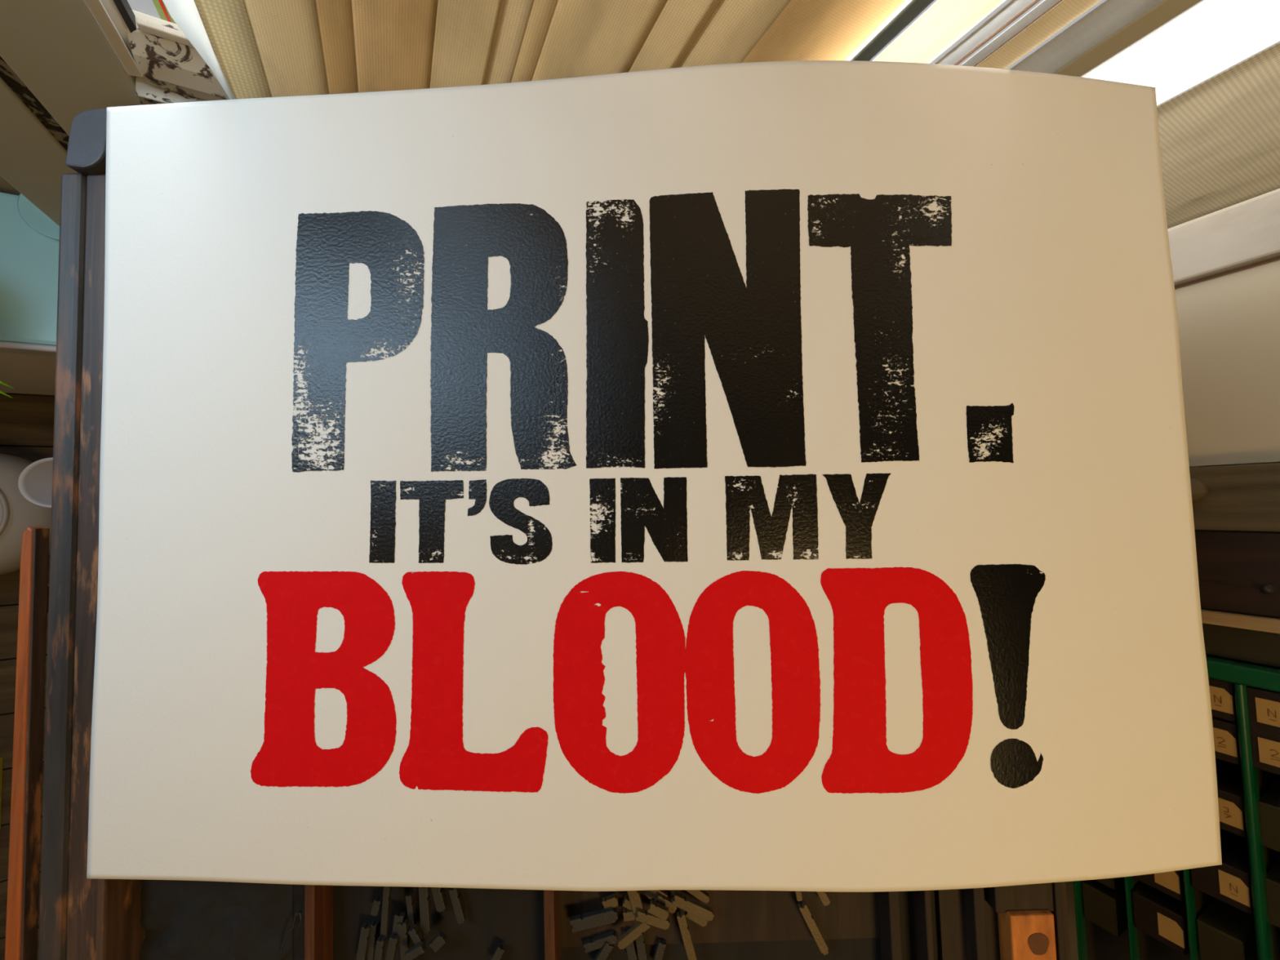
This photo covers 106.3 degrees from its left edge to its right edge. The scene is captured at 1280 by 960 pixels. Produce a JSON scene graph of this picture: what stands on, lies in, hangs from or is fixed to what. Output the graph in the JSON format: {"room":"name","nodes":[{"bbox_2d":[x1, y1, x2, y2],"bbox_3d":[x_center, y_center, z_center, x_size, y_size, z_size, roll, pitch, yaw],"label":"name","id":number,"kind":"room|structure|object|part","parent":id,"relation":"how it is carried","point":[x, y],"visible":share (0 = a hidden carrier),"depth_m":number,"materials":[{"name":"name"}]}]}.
{"room":"print shop","nodes":[
{"label":"print shop","id":0,"kind":"room"},
{"bbox_2d":[0,175,20,195],"bbox_3d":[0.041,-0.456,0.332,1.983,2.400,0.140,0,87,-28],"label":"wall","id":1,"kind":"structure","parent":0,"point":[5,187],"depth_m":0.69,"materials":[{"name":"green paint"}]},
{"bbox_2d":[0,56,69,150],"bbox_3d":[-0.432,-0.401,0.167,0.015,2.250,0.039,0,87,-28],"label":"trim","id":2,"kind":"structure","parent":1,"relation":"attached to","point":[7,74],"depth_m":0.46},
{"bbox_2d":[0,76,76,226],"bbox_3d":[-0.477,-0.419,0.145,0.087,2.250,0.082,0,87,-28],"label":"trim","id":3,"kind":"structure","parent":1,"relation":"attached to","point":[33,161],"depth_m":0.53,"materials":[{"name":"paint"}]},
{"bbox_2d":[0,0,142,136],"bbox_3d":[-0.386,-0.405,0.191,0.089,2.250,0.050,0,87,-28],"label":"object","id":4,"kind":"structure","parent":1,"relation":"attached to","point":[58,49],"depth_m":0.42,"materials":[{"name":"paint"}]},
{"bbox_2d":[83,0,229,105],"bbox_3d":[0.373,-0.417,0.115,1.188,1.413,0.046,0,87,-28],"label":"window","id":5,"kind":"structure","parent":1,"relation":"in","point":[166,68],"depth_m":0.43,"materials":[{"name":"white paint"}]},
{"bbox_3d":[-0.139,-0.419,-0.174,0.013,1.373,0.036,0,87,-28],"label":"frame","id":6,"kind":"part","parent":5,"relation":"part of","materials":[{"name":"beige wood"}]},
{"bbox_3d":[0.055,-0.379,0.729,1.186,0.028,0.046,0,87,-28],"label":"sill","id":7,"kind":"part","parent":5,"relation":"part of","materials":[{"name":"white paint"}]},
{"bbox_3d":[0.075,-0.386,0.698,1.179,0.041,0.035,0,87,-28],"label":"rail","id":8,"kind":"part","parent":5,"relation":"part of","materials":[{"name":"white paint"}]},
{"bbox_2d":[851,0,1201,76],"bbox_3d":[0.434,-0.388,0.155,0.199,1.332,0.017,0,87,-28],"label":"window frame","id":9,"kind":"structure","parent":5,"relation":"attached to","point":[1165,11],"depth_m":0.40,"materials":[{"name":"beige paint"}]},
{"bbox_2d":[162,0,1279,228],"bbox_3d":[0.383,-0.368,0.239,1.223,1.570,0.055,0,87,-28],"label":"ceiling","id":10,"kind":"structure","parent":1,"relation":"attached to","point":[1220,137],"depth_m":0.40,"materials":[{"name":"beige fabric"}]},
{"bbox_2d":[0,392,54,959],"bbox_3d":[-0.291,0.878,1.453,2.420,0.040,2.800,0,87,-28],"label":"floor","id":11,"kind":"structure","parent":0,"point":[26,420],"depth_m":0.96,"materials":[{"name":"brown wood"}]},
{"bbox_2d":[0,757,3,829],"bbox_3d":[-1.297,0.615,0.895,0.120,0.050,0.140,0,87,-28],"label":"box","id":12,"kind":"object","parent":11,"relation":"on","point":[1,758],"visible":1,"depth_m":0.94,"materials":[{"name":"brown wood"}]},
{"bbox_2d":[0,453,51,574],"bbox_3d":[-1.222,0.064,0.888,0.234,0.193,0.234,0,87,-28],"label":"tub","id":13,"kind":"object","parent":11,"relation":"on","point":[17,513],"visible":0.57,"depth_m":0.86,"materials":[{"name":"ceramic"}]},
{"bbox_3d":[-1.187,0.060,0.820,0.142,0.006,0.142,0,87,-28],"label":"lid","id":14,"kind":"part","parent":13,"relation":"part of","materials":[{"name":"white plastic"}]},
{"bbox_2d":[4,526,49,959],"bbox_3d":[-0.649,0.264,0.751,0.015,0.943,0.409,0,87,-28],"label":"wooden post","id":15,"kind":"object","parent":11,"relation":"on","point":[24,864],"visible":0.64,"depth_m":0.34,"materials":[{"name":"orange wood"}]},
{"bbox_3d":[-0.655,0.114,0.763,0.006,0.932,0.020,0,87,-28],"label":"post","id":16,"kind":"part","parent":15,"relation":"part of","materials":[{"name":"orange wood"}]},
{"bbox_2d":[0,192,59,395],"bbox_3d":[-1.078,-0.269,0.809,0.398,0.502,0.215,0,87,-28],"label":"window","id":17,"kind":"structure","parent":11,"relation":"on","point":[29,258],"depth_m":0.66,"materials":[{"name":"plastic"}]},
{"bbox_2d":[0,381,13,398],"bbox_3d":[-0.836,-0.204,0.531,0.320,0.210,0.142,20,78,-25],"label":"potted plant","id":18,"kind":"object","parent":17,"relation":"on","point":[1,382],"visible":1,"depth_m":0.52,"materials":[{"name":"green plant"}]},
{"bbox_2d":[17,193,59,239],"bbox_3d":[-0.806,-0.374,0.671,0.084,0.008,0.084,0,87,-28],"label":"dish","id":19,"kind":"object","parent":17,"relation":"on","point":[33,216],"visible":0.14,"depth_m":0.66,"materials":[{"name":"teal ceramic"}]},
{"bbox_2d":[17,457,53,508],"bbox_3d":[-0.962,0.015,0.896,0.076,0.424,0.076,0,87,-28],"label":"jar","id":20,"kind":"object","parent":11,"relation":"on","point":[35,481],"visible":0.25,"depth_m":0.71,"materials":[{"name":"ceramic"}]},
{"bbox_2d":[1073,622,1279,959],"bbox_3d":[0.924,0.590,1.094,0.554,1.750,0.725,0,87,-28],"label":"tall cabinet","id":21,"kind":"object","parent":11,"relation":"on","point":[1229,910],"visible":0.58,"depth_m":0.69,"materials":[{"name":"green metal"}]},
{"bbox_3d":[0.758,0.605,0.840,0.024,0.005,0.620,0,87,-28],"label":"shelf rail","id":22,"kind":"part","parent":21,"relation":"part of","materials":[{"name":"green metal"}]},
{"bbox_3d":[0.923,0.726,0.888,0.328,0.045,0.060,0,87,-28],"label":"drawer","id":23,"kind":"part","parent":21,"relation":"part of","materials":[{"name":"green metal"}]},
{"bbox_2d":[1082,880,1129,959],"bbox_3d":[0.999,0.604,0.965,0.520,0.002,0.620,0,87,-28],"label":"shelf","id":24,"kind":"object","parent":21,"relation":"attached to","point":[1099,944],"depth_m":0.85,"materials":[{"name":"green metal"}]},
{"bbox_3d":[0.921,0.651,0.892,0.328,0.045,0.060,0,87,-28],"label":"drawer","id":25,"kind":"part","parent":21,"relation":"part of","materials":[{"name":"black metal"}]},
{"bbox_3d":[0.789,0.602,0.779,0.024,0.005,0.620,0,87,-28],"label":"shelf rail","id":26,"kind":"part","parent":21,"relation":"part of","materials":[{"name":"green metal"}]},
{"bbox_3d":[0.950,0.608,0.826,0.336,0.057,0.056,0,87,-28],"label":"drawer","id":27,"kind":"part","parent":21,"relation":"part of","materials":[{"name":"black wood"}]},
{"bbox_3d":[0.953,0.686,0.822,0.336,0.057,0.056,0,87,-28],"label":"drawer","id":28,"kind":"part","parent":21,"relation":"part of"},
{"bbox_2d":[1133,878,1190,959],"bbox_3d":[1.031,0.601,0.905,0.520,0.002,0.620,0,87,-28],"label":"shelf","id":29,"kind":"object","parent":21,"relation":"attached to","point":[1147,948],"depth_m":0.80,"materials":[{"name":"black metal"}]},
{"bbox_3d":[0.821,0.598,0.719,0.024,0.005,0.620,0,87,-28],"label":"shelf rail","id":30,"kind":"part","parent":21,"relation":"part of","materials":[{"name":"green metal"}]},
{"bbox_2d":[1194,888,1213,919],"bbox_3d":[1.062,0.597,0.845,0.520,0.002,0.620,0,87,-28],"label":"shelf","id":31,"kind":"object","parent":21,"relation":"attached to","point":[1203,902],"depth_m":0.73,"materials":[{"name":"black metal"}]},
{"bbox_3d":[0.981,0.575,0.767,0.336,0.057,0.056,0,87,-28],"label":"drawer","id":32,"kind":"part","parent":21,"relation":"part of","materials":[{"name":"black wood"}]},
{"bbox_3d":[0.975,0.373,0.777,0.336,0.057,0.056,0,87,-28],"label":"drawer","id":33,"kind":"part","parent":21,"relation":"part of","materials":[{"name":"brown wood"}]},
{"bbox_3d":[0.985,0.682,0.769,0.328,0.045,0.060,0,87,-28],"label":"drawer","id":34,"kind":"part","parent":21,"relation":"part of","materials":[{"name":"black metal"}]},
{"bbox_3d":[0.978,0.472,0.772,0.336,0.057,0.056,0,87,-28],"label":"drawer","id":35,"kind":"part","parent":21,"relation":"part of","materials":[{"name":"black wood"}]},
{"bbox_3d":[0.973,0.315,0.779,0.336,0.057,0.056,0,87,-28],"label":"drawer","id":36,"kind":"part","parent":21,"relation":"part of","materials":[{"name":"brown wood"}]},
{"bbox_3d":[0.925,0.251,1.115,0.530,1.750,0.047,0,87,-28],"label":"panel","id":37,"kind":"part","parent":21,"relation":"part of","materials":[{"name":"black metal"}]},
{"bbox_3d":[0.681,0.291,0.986,0.024,1.750,0.026,0,87,-28],"label":"corner post","id":38,"kind":"part","parent":21,"relation":"part of","materials":[{"name":"green metal"}]},
{"bbox_3d":[0.852,0.594,0.659,0.024,0.011,0.620,0,87,-28],"label":"shelf rail","id":39,"kind":"part","parent":21,"relation":"part of","materials":[{"name":"green metal"}]},
{"bbox_3d":[1.005,0.313,0.719,0.336,0.057,0.056,0,87,-28],"label":"drawer","id":40,"kind":"part","parent":21,"relation":"part of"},
{"bbox_3d":[1.006,0.367,0.717,0.336,0.057,0.056,0,87,-28],"label":"drawer","id":41,"kind":"part","parent":21,"relation":"part of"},
{"bbox_2d":[1257,665,1279,959],"bbox_3d":[1.093,0.593,0.785,0.520,0.002,0.620,0,87,-28],"label":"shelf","id":42,"kind":"object","parent":21,"relation":"attached to","point":[1268,783],"depth_m":0.67,"materials":[{"name":"green metal"}]},
{"bbox_3d":[1.010,0.472,0.719,0.328,0.045,0.060,0,87,-28],"label":"drawer","id":43,"kind":"part","parent":21,"relation":"part of","materials":[{"name":"green metal"}]},
{"bbox_3d":[1.013,0.574,0.714,0.328,0.045,0.060,0,87,-28],"label":"drawer","id":44,"kind":"part","parent":21,"relation":"part of","materials":[{"name":"green metal"}]},
{"bbox_2d":[1189,462,1279,617],"bbox_3d":[0.942,0.098,1.049,0.580,1.900,0.209,0,87,-28],"label":"shelf","id":45,"kind":"object","parent":11,"relation":"on","point":[1236,508],"visible":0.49,"depth_m":0.67,"materials":[{"name":"brown wood"}]},
{"bbox_3d":[0.809,0.015,0.705,0.026,0.036,0.036,0,87,-28],"label":"knob","id":46,"kind":"part","parent":45,"relation":"part of","materials":[{"name":"brown wood"}]},
{"bbox_3d":[0.720,0.041,0.926,0.028,1.880,0.092,0,87,-28],"label":"panel","id":47,"kind":"part","parent":45,"relation":"part of","materials":[{"name":"brown wood"}]},
{"bbox_2d":[1200,608,1279,633],"bbox_3d":[0.740,0.210,0.880,0.032,2.000,0.017,0,87,-28],"label":"wooden upright","id":48,"kind":"object","parent":11,"relation":"on","point":[1264,624],"visible":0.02,"depth_m":0.67,"materials":[{"name":"brown wood"}]},
{"bbox_3d":[-0.266,0.106,0.791,0.586,1.242,0.626,0,87,-28],"label":"frame","id":49,"kind":"object","parent":11,"relation":"on","visible":0},
{"bbox_2d":[38,108,1071,959],"bbox_3d":[-0.056,0.089,0.353,0.645,0.355,0.726,0,87,-28],"label":"case","id":50,"kind":"object","parent":49,"relation":"on","point":[82,917],"visible":0.23,"depth_m":0.34,"materials":[{"name":"brown wood"}]},
{"bbox_3d":[-0.400,0.110,0.349,0.031,0.041,0.663,0,87,-28],"label":"rail","id":51,"kind":"part","parent":50,"relation":"part of","materials":[{"name":"brown wood"}]},
{"bbox_3d":[-0.379,0.110,0.350,0.039,0.044,0.663,0,87,-28],"label":"rail","id":52,"kind":"part","parent":50,"relation":"part of","materials":[{"name":"brown wood"}]},
{"bbox_2d":[138,879,293,959],"bbox_3d":[-0.322,0.324,0.351,0.120,0.063,0.100,0,87,-28],"label":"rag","id":53,"kind":"object","parent":50,"relation":"in","point":[180,919],"visible":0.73,"depth_m":0.35,"materials":[{"name":"grey fabric"}]},
{"bbox_2d":[279,911,302,959],"bbox_3d":[-0.250,0.326,0.343,0.008,0.017,0.042,24,76,-24],"label":"wire loop","id":54,"kind":"object","parent":53,"relation":"on","point":[300,912],"visible":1,"depth_m":0.34,"materials":[{"name":"grey metal"}]},
{"bbox_2d":[355,923,371,959],"bbox_3d":[-0.198,0.333,0.344,0.007,0.008,0.028,10,82,-27],"label":"metal type","id":55,"kind":"object","parent":50,"relation":"in","point":[362,954],"visible":1,"depth_m":0.34,"materials":[{"name":"grey metal"}]},
{"bbox_2d":[366,920,379,959],"bbox_3d":[-0.193,0.334,0.346,0.006,0.007,0.029,7,84,-27],"label":"metal type","id":56,"kind":"object","parent":50,"relation":"in","point":[373,935],"visible":1,"depth_m":0.34,"materials":[{"name":"grey metal"}]},
{"bbox_2d":[370,896,382,915],"bbox_3d":[-0.189,0.306,0.345,0.006,0.007,0.011,16,80,-26],"label":"metal type","id":57,"kind":"object","parent":50,"relation":"in","point":[375,909],"visible":1,"depth_m":0.34,"materials":[{"name":"grey metal"}]},
{"bbox_2d":[373,936,386,959],"bbox_3d":[-0.181,0.329,0.335,0.006,0.006,0.017,8,83,-27],"label":"metal type","id":58,"kind":"object","parent":50,"relation":"in","point":[380,943],"visible":1,"depth_m":0.33,"materials":[{"name":"grey metal"}]},
{"bbox_2d":[380,886,391,937],"bbox_3d":[-0.180,0.305,0.341,0.006,0.007,0.039,4,85,-27],"label":"metal type","id":59,"kind":"object","parent":50,"relation":"in","point":[386,904],"visible":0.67,"depth_m":0.34,"materials":[{"name":"grey metal"}]},
{"bbox_2d":[384,933,399,959],"bbox_3d":[-0.174,0.330,0.338,0.007,0.008,0.018,12,81,-26],"label":"metal type","id":60,"kind":"object","parent":50,"relation":"in","point":[393,940],"visible":1,"depth_m":0.34,"materials":[{"name":"grey metal"}]},
{"bbox_2d":[391,911,405,945],"bbox_3d":[-0.173,0.321,0.343,0.007,0.007,0.021,8,83,-27],"label":"metal type","id":61,"kind":"object","parent":50,"relation":"in","point":[399,917],"visible":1,"depth_m":0.34,"materials":[{"name":"grey metal"}]},
{"bbox_2d":[397,919,410,959],"bbox_3d":[-0.167,0.328,0.341,0.007,0.007,0.028,-6,89,-28],"label":"metal type","id":62,"kind":"object","parent":50,"relation":"in","point":[404,937],"visible":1,"depth_m":0.34,"materials":[{"name":"grey metal"}]},
{"bbox_2d":[403,941,426,959],"bbox_3d":[-0.156,0.326,0.332,0.015,0.010,0.006,-34,102,-25],"label":"metal type","id":63,"kind":"object","parent":62,"relation":"on","point":[414,952],"visible":1,"depth_m":0.33,"materials":[{"name":"grey metal"}]},
{"bbox_2d":[405,891,417,927],"bbox_3d":[-0.165,0.310,0.346,0.005,0.006,0.022,-7,90,-28],"label":"metal type","id":64,"kind":"object","parent":50,"relation":"in","point":[411,907],"visible":1,"depth_m":0.34,"materials":[{"name":"grey metal"}]},
{"bbox_2d":[408,924,426,946],"bbox_3d":[-0.156,0.320,0.335,0.006,0.008,0.015,-31,101,-26],"label":"metal type","id":65,"kind":"object","parent":64,"relation":"on","point":[415,935],"visible":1,"depth_m":0.33,"materials":[{"name":"grey metal"}]},
{"bbox_2d":[418,887,431,934],"bbox_3d":[-0.154,0.306,0.344,0.007,0.007,0.033,-3,88,-28],"label":"metal type","id":66,"kind":"object","parent":50,"relation":"in","point":[424,892],"visible":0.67,"depth_m":0.34,"materials":[{"name":"grey metal"}]},
{"bbox_2d":[429,931,447,952],"bbox_3d":[-0.141,0.324,0.337,0.008,0.009,0.011,46,68,-17],"label":"metal type","id":67,"kind":"object","parent":50,"relation":"in","point":[440,939],"visible":1,"depth_m":0.34,"materials":[{"name":"grey metal"}]},
{"bbox_2d":[431,887,447,911],"bbox_3d":[-0.145,0.301,0.347,0.007,0.008,0.019,-15,94,-27],"label":"metal type","id":68,"kind":"object","parent":50,"relation":"in","point":[437,893],"visible":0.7,"depth_m":0.34,"materials":[{"name":"grey metal"}]},
{"bbox_2d":[448,887,466,924],"bbox_3d":[-0.131,0.306,0.346,0.006,0.008,0.025,-15,94,-27],"label":"metal type","id":69,"kind":"object","parent":50,"relation":"in","point":[455,897],"visible":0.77,"depth_m":0.34,"materials":[{"name":"silver metal"}]},
{"bbox_2d":[490,942,506,959],"bbox_3d":[-0.102,0.341,0.345,0.006,0.008,0.014,30,74,-23],"label":"metal type","id":70,"kind":"object","parent":50,"relation":"in","point":[500,948],"visible":1,"depth_m":0.34,"materials":[{"name":"grey metal"}]},
{"bbox_2d":[569,906,617,933],"bbox_3d":[-0.033,0.313,0.342,0.032,0.019,0.009,-15,94,-27],"label":"metal type","id":71,"kind":"object","parent":50,"relation":"in","point":[602,917],"visible":1,"depth_m":0.34,"materials":[{"name":"grey metal"}]},
{"bbox_2d":[582,930,617,952],"bbox_3d":[-0.029,0.333,0.347,0.024,0.015,0.006,-20,96,-27],"label":"metal type","id":72,"kind":"object","parent":50,"relation":"in","point":[597,942],"visible":1,"depth_m":0.34,"materials":[{"name":"grey metal"}]},
{"bbox_2d":[593,941,613,959],"bbox_3d":[-0.027,0.341,0.345,0.007,0.010,0.021,34,72,-22],"label":"metal type","id":73,"kind":"object","parent":50,"relation":"in","point":[603,953],"visible":1,"depth_m":0.34,"materials":[{"name":"grey metal"}]},
{"bbox_2d":[601,893,617,909],"bbox_3d":[-0.021,0.303,0.345,0.011,0.009,0.007,-23,98,-27],"label":"metal type","id":74,"kind":"object","parent":50,"relation":"in","point":[611,900],"visible":1,"depth_m":0.34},
{"bbox_2d":[622,894,632,910],"bbox_3d":[-0.008,0.303,0.344,0.010,0.008,0.006,33,73,-22],"label":"metal type","id":75,"kind":"object","parent":50,"relation":"in","point":[626,902],"visible":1,"depth_m":0.34,"materials":[{"name":"grey metal"}]},
{"bbox_2d":[622,908,635,921],"bbox_3d":[-0.008,0.309,0.342,0.010,0.008,0.006,0,87,-28],"label":"metal type","id":76,"kind":"object","parent":50,"relation":"in","point":[628,914],"visible":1,"depth_m":0.34,"materials":[{"name":"metal"}]},
{"bbox_2d":[622,928,636,959],"bbox_3d":[-0.007,0.336,0.347,0.007,0.008,0.021,-12,92,-28],"label":"metal type","id":77,"kind":"object","parent":50,"relation":"in","point":[630,948],"visible":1,"depth_m":0.34,"materials":[{"name":"grey metal"}]},
{"bbox_2d":[617,921,650,949],"bbox_3d":[-0.004,0.318,0.337,0.026,0.014,0.006,-44,106,-23],"label":"metal type","id":78,"kind":"object","parent":50,"relation":"on","point":[636,931],"visible":1,"depth_m":0.34,"materials":[{"name":"metal"}]},
{"bbox_2d":[626,890,644,916],"bbox_3d":[-0.003,0.297,0.341,0.008,0.009,0.023,-16,94,-27],"label":"metal type","id":79,"kind":"object","parent":50,"relation":"in","point":[636,902],"visible":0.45,"depth_m":0.34,"materials":[{"name":"silver metal"}]},
{"bbox_2d":[635,907,670,929],"bbox_3d":[0.009,0.308,0.337,0.023,0.014,0.007,23,77,-24],"label":"metal type","id":80,"kind":"object","parent":79,"relation":"on","point":[642,916],"visible":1,"depth_m":0.34,"materials":[{"name":"silver metal"}]},
{"bbox_2d":[647,899,668,920],"bbox_3d":[0.013,0.300,0.335,0.015,0.010,0.007,33,73,-22],"label":"metal type","id":81,"kind":"object","parent":79,"relation":"on","point":[657,909],"visible":1,"depth_m":0.33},
{"bbox_2d":[635,932,647,959],"bbox_3d":[0.001,0.336,0.345,0.007,0.007,0.022,-8,91,-28],"label":"metal type","id":82,"kind":"object","parent":50,"relation":"in","point":[640,941],"visible":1,"depth_m":0.34,"materials":[{"name":"grey metal"}]},
{"bbox_2d":[641,890,652,898],"bbox_3d":[0.006,0.297,0.348,0.007,0.008,0.012,-45,107,-22],"label":"metal type","id":83,"kind":"object","parent":50,"relation":"in","point":[646,894],"visible":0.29,"depth_m":0.35,"materials":[{"name":"grey metal"}]},
{"bbox_2d":[644,889,667,899],"bbox_3d":[0.012,0.297,0.345,0.017,0.011,0.008,40,70,-20],"label":"metal type","id":84,"kind":"object","parent":83,"relation":"on","point":[653,893],"visible":0.42,"depth_m":0.34,"materials":[{"name":"metal"}]},
{"bbox_2d":[654,893,676,913],"bbox_3d":[0.018,0.301,0.342,0.016,0.010,0.007,35,72,-21],"label":"metal type","id":85,"kind":"object","parent":84,"relation":"on","point":[665,901],"visible":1,"depth_m":0.34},
{"bbox_2d":[86,60,1222,892],"bbox_3d":[0.003,-0.007,0.328,0.674,0.346,0.543,0,87,-28],"label":"poster","id":86,"kind":"object","parent":50,"relation":"on","point":[768,475],"visible":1,"depth_m":0.31,"materials":[{"name":"paper"}]},
{"bbox_2d":[653,937,666,959],"bbox_3d":[0.014,0.341,0.346,0.006,0.008,0.017,18,79,-25],"label":"metal type","id":87,"kind":"object","parent":50,"relation":"in","point":[661,944],"visible":1,"depth_m":0.34,"materials":[{"name":"grey metal"}]},
{"bbox_2d":[676,910,697,959],"bbox_3d":[0.033,0.324,0.338,0.007,0.010,0.036,-14,93,-27],"label":"metal type","id":88,"kind":"object","parent":50,"relation":"on","point":[682,919],"visible":1,"depth_m":0.34,"materials":[{"name":"grey metal"}]},
{"bbox_2d":[671,891,714,921],"bbox_3d":[0.037,0.301,0.339,0.030,0.017,0.007,31,73,-23],"label":"metal type","id":89,"kind":"object","parent":50,"relation":"in","point":[688,904],"visible":1,"depth_m":0.34,"materials":[{"name":"metal"}]},
{"bbox_2d":[684,911,707,927],"bbox_3d":[0.040,0.311,0.342,0.016,0.011,0.006,36,72,-21],"label":"metal type","id":90,"kind":"object","parent":50,"relation":"in","point":[703,922],"visible":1,"depth_m":0.34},
{"bbox_2d":[684,889,709,903],"bbox_3d":[0.041,0.295,0.344,0.019,0.011,0.006,41,70,-19],"label":"metal type","id":91,"kind":"object","parent":50,"relation":"in","point":[701,895],"visible":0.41,"depth_m":0.34,"materials":[{"name":"grey metal"}]},
{"bbox_2d":[794,891,802,901],"bbox_3d":[0.114,0.297,0.345,0.005,0.006,0.009,-8,90,-28],"label":"metal type","id":92,"kind":"object","parent":50,"relation":"in","point":[797,894],"visible":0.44,"depth_m":0.34,"materials":[{"name":"grey metal"}]},
{"bbox_2d":[797,900,828,955],"bbox_3d":[0.123,0.319,0.341,0.007,0.012,0.037,-26,99,-26],"label":"metal type","id":93,"kind":"object","parent":50,"relation":"on","point":[803,908],"visible":1,"depth_m":0.34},
{"bbox_2d":[816,891,830,906],"bbox_3d":[0.131,0.298,0.345,0.006,0.008,0.013,-27,99,-26],"label":"metal type","id":94,"kind":"object","parent":50,"relation":"on","point":[823,895],"visible":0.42,"depth_m":0.34,"materials":[{"name":"metal"}]},
{"bbox_2d":[963,887,987,959],"bbox_3d":[0.239,0.321,0.341,0.012,0.013,0.098,0,87,-28],"label":"spacer","id":95,"kind":"object","parent":50,"relation":"on","point":[974,898],"visible":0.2,"depth_m":0.34,"materials":[{"name":"brown wood"}]},
{"bbox_2d":[986,882,1053,912],"bbox_3d":[0.271,0.289,0.344,0.040,0.027,0.032,0,87,-28],"label":"spacer","id":96,"kind":"object","parent":50,"relation":"on","point":[1039,896],"visible":0.49,"depth_m":0.34,"materials":[{"name":"brown wood"}]},
{"bbox_2d":[997,910,1056,959],"bbox_3d":[0.274,0.331,0.340,0.033,0.026,0.056,0,87,-28],"label":"block","id":97,"kind":"object","parent":50,"relation":"on","point":[1024,935],"visible":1,"depth_m":0.33,"materials":[{"name":"orange wood"}]},
{"bbox_2d":[1065,188,1279,959],"bbox_3d":[1.152,0.857,0.829,0.637,2.400,2.700,0,87,-28],"label":"wall","id":98,"kind":"structure","parent":0,"point":[1228,325],"depth_m":0.70,"materials":[{"name":"beige paint"}]},
{"bbox_2d":[1168,189,1279,284],"bbox_3d":[0.853,-0.349,0.692,0.012,2.100,0.087,0,87,-28],"label":"trim","id":99,"kind":"structure","parent":98,"relation":"attached to","point":[1247,232],"depth_m":0.69,"materials":[{"name":"white paint"}]},
{"bbox_2d":[1174,256,1279,288],"bbox_3d":[0.858,-0.302,0.692,0.002,2.100,0.004,0,87,-28],"label":"trim","id":100,"kind":"structure","parent":98,"relation":"attached to","point":[1277,258],"depth_m":0.70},
{"label":"outside","id":101,"kind":"structure","parent":0,"visible":0},
{"bbox_2d":[151,0,176,23],"bbox_3d":[-0.465,-0.515,0.577,0.162,0.133,0.014,0,87,-28],"label":"sign","id":102,"kind":"object","parent":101,"point":[162,10],"visible":0.1,"depth_m":0.52,"materials":[{"name":"plastic"}]}
]}

